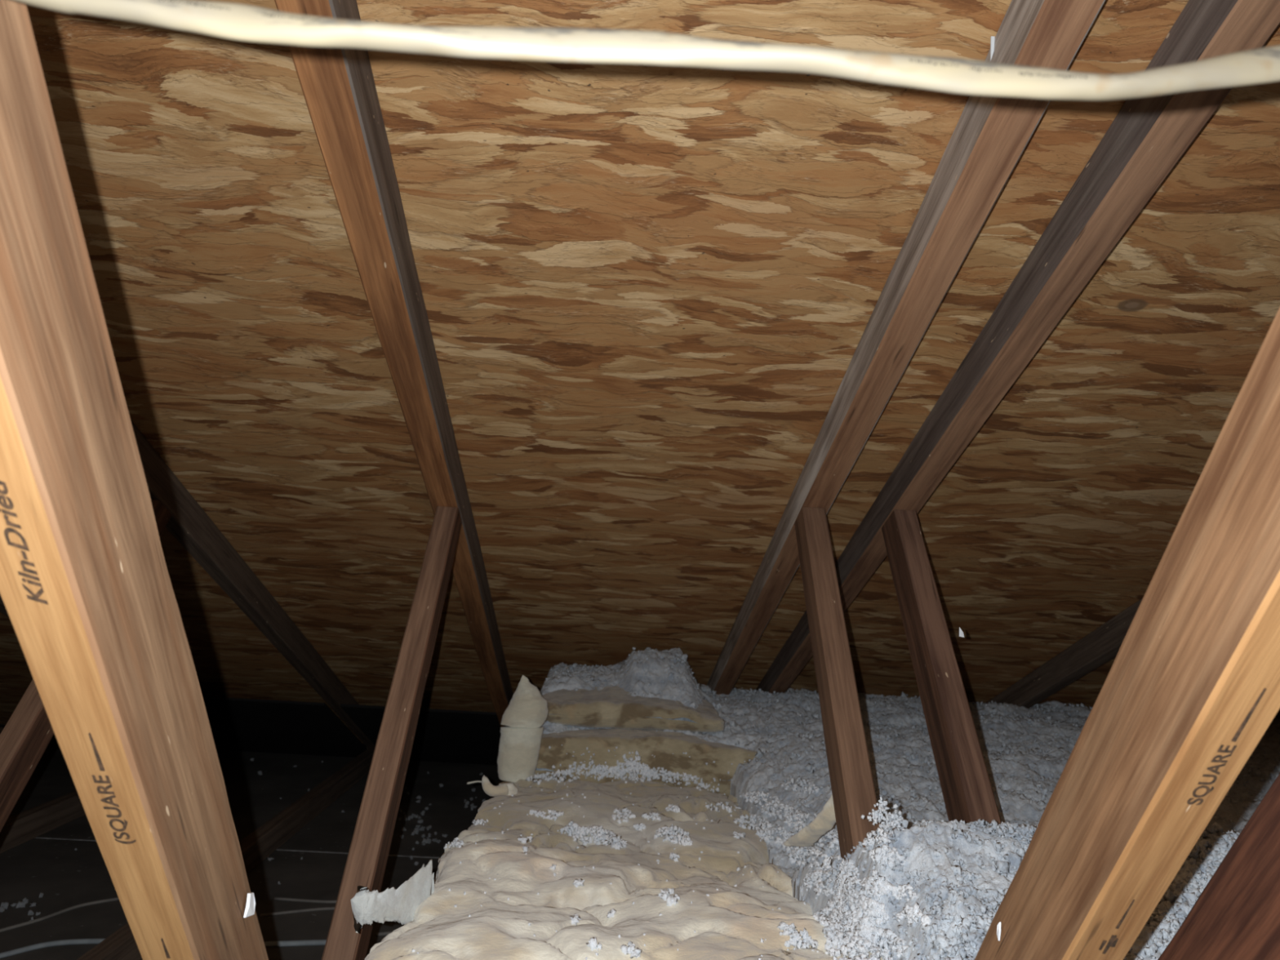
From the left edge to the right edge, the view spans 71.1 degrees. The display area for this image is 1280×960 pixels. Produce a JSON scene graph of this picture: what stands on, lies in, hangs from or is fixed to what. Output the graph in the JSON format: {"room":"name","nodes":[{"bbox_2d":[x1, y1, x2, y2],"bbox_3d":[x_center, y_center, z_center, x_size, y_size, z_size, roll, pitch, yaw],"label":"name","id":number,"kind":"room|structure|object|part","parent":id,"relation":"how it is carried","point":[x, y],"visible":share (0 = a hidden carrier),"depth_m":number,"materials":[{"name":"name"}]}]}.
{"room":"attic","nodes":[
{"label":"attic","id":0,"kind":"room"},
{"bbox_2d":[0,725,368,748],"bbox_3d":[-0.045,1.118,3.540,5.500,0.018,0.040,4,-6,-2],"label":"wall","id":1,"kind":"structure","parent":0,"point":[2,727],"depth_m":3.44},
{"bbox_2d":[0,724,499,959],"bbox_3d":[0.049,0.883,1.264,5.500,0.014,5.900,4,-6,-2],"label":"floor","id":2,"kind":"structure","parent":0,"point":[66,877],"depth_m":2.20,"materials":[{"name":"black"}]},
{"bbox_2d":[0,938,105,958],"bbox_3d":[-1.063,0.843,1.611,0.278,0.010,0.054,7,-7,-30],"label":"wire","id":3,"kind":"object","parent":2,"relation":"on","point":[75,941],"visible":0.69,"depth_m":1.63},
{"bbox_2d":[0,897,119,932],"bbox_3d":[-1.166,0.852,1.740,0.026,0.006,0.306,0,-7,29],"label":"wire","id":4,"kind":"object","parent":2,"relation":"on","point":[55,913],"visible":0.97,"depth_m":1.77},
{"bbox_2d":[0,594,226,853],"bbox_3d":[-1.421,-0.050,1.129,0.041,1.627,4.750,4,-6,-2],"label":"roof truss","id":5,"kind":"object","parent":2,"relation":"on","point":[21,828],"visible":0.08,"depth_m":2.24,"materials":[{"name":"brown wood"}]},
{"bbox_2d":[0,418,375,959],"bbox_3d":[-0.830,-0.011,1.150,0.041,1.627,4.750,4,-6,-2],"label":"roof truss","id":6,"kind":"object","parent":2,"relation":"on","point":[27,734],"visible":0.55,"depth_m":1.81,"materials":[{"name":"brown wood"}]},
{"bbox_2d":[35,836,439,857],"bbox_3d":[-1.340,0.905,2.235,2.800,0.011,0.006,4,-6,-2],"label":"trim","id":7,"kind":"structure","parent":2,"relation":"on","point":[37,837],"depth_m":2.25,"materials":[{"name":"wood"}]},
{"bbox_2d":[0,757,485,920],"bbox_3d":[-0.919,0.946,2.426,0.909,0.022,1.705,4,-6,-2],"label":"crumbs","id":8,"kind":"object","parent":2,"relation":"on","point":[4,906],"visible":0.78,"depth_m":2.44,"materials":[{"name":"grey fabric"}]},
{"bbox_2d":[0,0,513,959],"bbox_3d":[-0.318,0.022,1.167,0.052,1.627,4.750,4,-6,-2],"label":"roof truss","id":9,"kind":"object","parent":2,"relation":"on","point":[86,592],"visible":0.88,"depth_m":0.51,"materials":[{"name":"brown wood"}]},
{"bbox_2d":[243,892,255,917],"bbox_3d":[-0.293,0.320,0.674,0.003,0.020,0.016,4,-6,-2],"label":"scrap","id":10,"kind":"object","parent":9,"relation":"attached to","point":[251,903],"visible":1,"depth_m":0.67,"materials":[{"name":"white paper"}]},
{"bbox_2d":[263,939,326,946],"bbox_3d":[-0.651,0.877,1.696,0.252,0.010,0.013,5,-7,-13],"label":"wire","id":11,"kind":"object","parent":2,"relation":"on","point":[309,942],"visible":0.46,"depth_m":1.69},
{"bbox_2d":[259,906,334,916],"bbox_3d":[-0.666,0.898,1.871,0.236,0.006,0.017,6,-7,-21],"label":"wire","id":12,"kind":"object","parent":2,"relation":"on","point":[324,908],"visible":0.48,"depth_m":1.85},
{"bbox_2d":[274,897,336,902],"bbox_3d":[-0.669,0.904,1.926,0.227,0.006,0.022,4,-6,-8],"label":"wire","id":13,"kind":"object","parent":2,"relation":"on","point":[275,898],"visible":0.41,"depth_m":1.92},
{"bbox_2d":[375,931,392,936],"bbox_3d":[-0.468,0.900,1.788,0.117,0.007,0.016,7,-7,-30],"label":"wire","id":14,"kind":"object","parent":2,"relation":"on","point":[385,933],"visible":0.23,"depth_m":1.76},
{"bbox_2d":[535,647,1279,959],"bbox_3d":[1.106,0.731,1.929,2.765,0.561,2.900,4,-6,-2],"label":"insulation","id":15,"kind":"object","parent":2,"relation":"on","point":[960,874],"visible":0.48,"depth_m":1.61,"materials":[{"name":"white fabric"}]},
{"bbox_2d":[351,774,884,959],"bbox_3d":[-0.016,0.539,1.086,0.646,0.314,1.466,4,-6,-2],"label":"insulation batt","id":16,"kind":"object","parent":15,"relation":"on","point":[730,923],"visible":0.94,"depth_m":1.11,"materials":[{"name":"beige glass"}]},
{"bbox_2d":[411,744,930,959],"bbox_3d":[0.046,0.496,1.366,0.670,0.165,0.973,3,-6,4],"label":"tufts","id":17,"kind":"object","parent":16,"relation":"on","point":[842,928],"visible":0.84,"depth_m":1.10,"materials":[{"name":"white fabric"}]},
{"bbox_2d":[497,725,757,797],"bbox_3d":[-0.009,0.602,1.953,0.578,0.154,0.400,4,-6,-2],"label":"insulation batt","id":18,"kind":"object","parent":15,"relation":"on","point":[522,750],"visible":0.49,"depth_m":1.82,"materials":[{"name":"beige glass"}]},
{"bbox_2d":[500,675,724,732],"bbox_3d":[-0.048,0.486,1.997,0.475,0.113,0.446,4,-6,-2],"label":"insulation batt","id":19,"kind":"object","parent":18,"relation":"on","point":[612,707],"visible":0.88,"depth_m":1.91,"materials":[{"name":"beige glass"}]},
{"bbox_2d":[706,0,1279,959],"bbox_3d":[0.298,0.062,1.189,0.052,1.627,4.750,4,-6,-2],"label":"roof truss","id":20,"kind":"object","parent":2,"relation":"on","point":[1191,689],"depth_m":0.57,"materials":[{"name":"brown wood"}]},
{"bbox_2d":[13,0,1279,100],"bbox_3d":[-0.105,-0.159,0.285,2.550,0.041,0.018,4,-6,-2],"label":"cable","id":21,"kind":"object","parent":20,"relation":"attached to","point":[229,20],"visible":1,"depth_m":0.29,"materials":[{"name":"white plastic"}]},
{"bbox_2d":[162,0,230,9],"bbox_3d":[-0.140,-0.149,0.281,0.022,0.002,0.001,4,-6,-2],"label":"print","id":22,"kind":"object","parent":21,"relation":"attached to","point":[166,4],"depth_m":0.28},
{"bbox_2d":[262,13,319,21],"bbox_3d":[-0.110,-0.145,0.282,0.018,0.002,0.001,4,-6,-2],"label":"print","id":23,"kind":"object","parent":21,"relation":"attached to","point":[266,16],"depth_m":0.28},
{"bbox_2d":[909,58,958,66],"bbox_3d":[0.095,-0.135,0.289,0.016,0.002,0.001,4,-6,-4],"label":"print","id":24,"kind":"object","parent":21,"relation":"attached to","point":[913,62],"depth_m":0.29},
{"bbox_2d":[970,66,1001,72],"bbox_3d":[0.112,-0.133,0.290,0.010,0.001,0.001,4,-6,-2],"label":"print","id":25,"kind":"object","parent":21,"relation":"attached to","point":[973,69],"depth_m":0.29},
{"bbox_2d":[1019,71,1087,78],"bbox_3d":[0.134,-0.131,0.290,0.022,0.002,0.001,3,-6,1],"label":"print","id":26,"kind":"object","parent":21,"relation":"attached to","point":[1022,74],"depth_m":0.29},
{"bbox_2d":[860,796,905,853],"bbox_3d":[0.360,0.415,1.024,0.218,0.087,0.048,4,-6,-2],"label":"tufts","id":27,"kind":"object","parent":20,"relation":"attached to","point":[893,822],"visible":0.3,"depth_m":1.03,"materials":[{"name":"white fabric"}]},
{"bbox_3d":[0.316,-0.386,0.803,0.003,0.023,0.003,4,-6,-2],"label":"plastic strip","id":28,"kind":"part","parent":20,"relation":"part of","materials":[{"name":"white plastic"}]},
{"bbox_2d":[996,922,1000,940],"bbox_3d":[0.272,0.343,0.681,0.002,0.014,0.004,4,-6,-2],"label":"scrap","id":29,"kind":"object","parent":20,"relation":"attached to","point":[998,928],"visible":1,"depth_m":0.68,"materials":[{"name":"white paper"}]},
{"bbox_2d":[755,0,1279,959],"bbox_3d":[0.445,0.072,1.194,0.047,1.627,4.750,4,-6,-2],"label":"roof truss","id":30,"kind":"object","parent":2,"relation":"on","point":[1236,916],"visible":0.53,"depth_m":1.01,"materials":[{"name":"brown wood"}]},
{"bbox_2d":[959,626,964,637],"bbox_3d":[0.454,0.215,1.265,0.007,0.014,0.002,4,-6,-2],"label":"scrap","id":31,"kind":"object","parent":30,"relation":"attached to","point":[961,633],"visible":1,"depth_m":1.26,"materials":[{"name":"white paper"}]},
{"bbox_2d":[986,598,1142,708],"bbox_3d":[1.123,0.116,1.218,0.042,1.627,4.750,4,-6,-2],"label":"roof truss","id":32,"kind":"object","parent":2,"relation":"on","point":[1103,644],"visible":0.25,"depth_m":2.18,"materials":[{"name":"brown wood"}]},
{"bbox_2d":[0,0,1279,743],"bbox_3d":[0.085,0.086,1.708,5.500,1.610,3.845,4,-6,-2],"label":"roof sheathing","id":33,"kind":"structure","parent":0,"point":[650,292],"depth_m":1.19,"materials":[{"name":"brown wood"}]}
]}

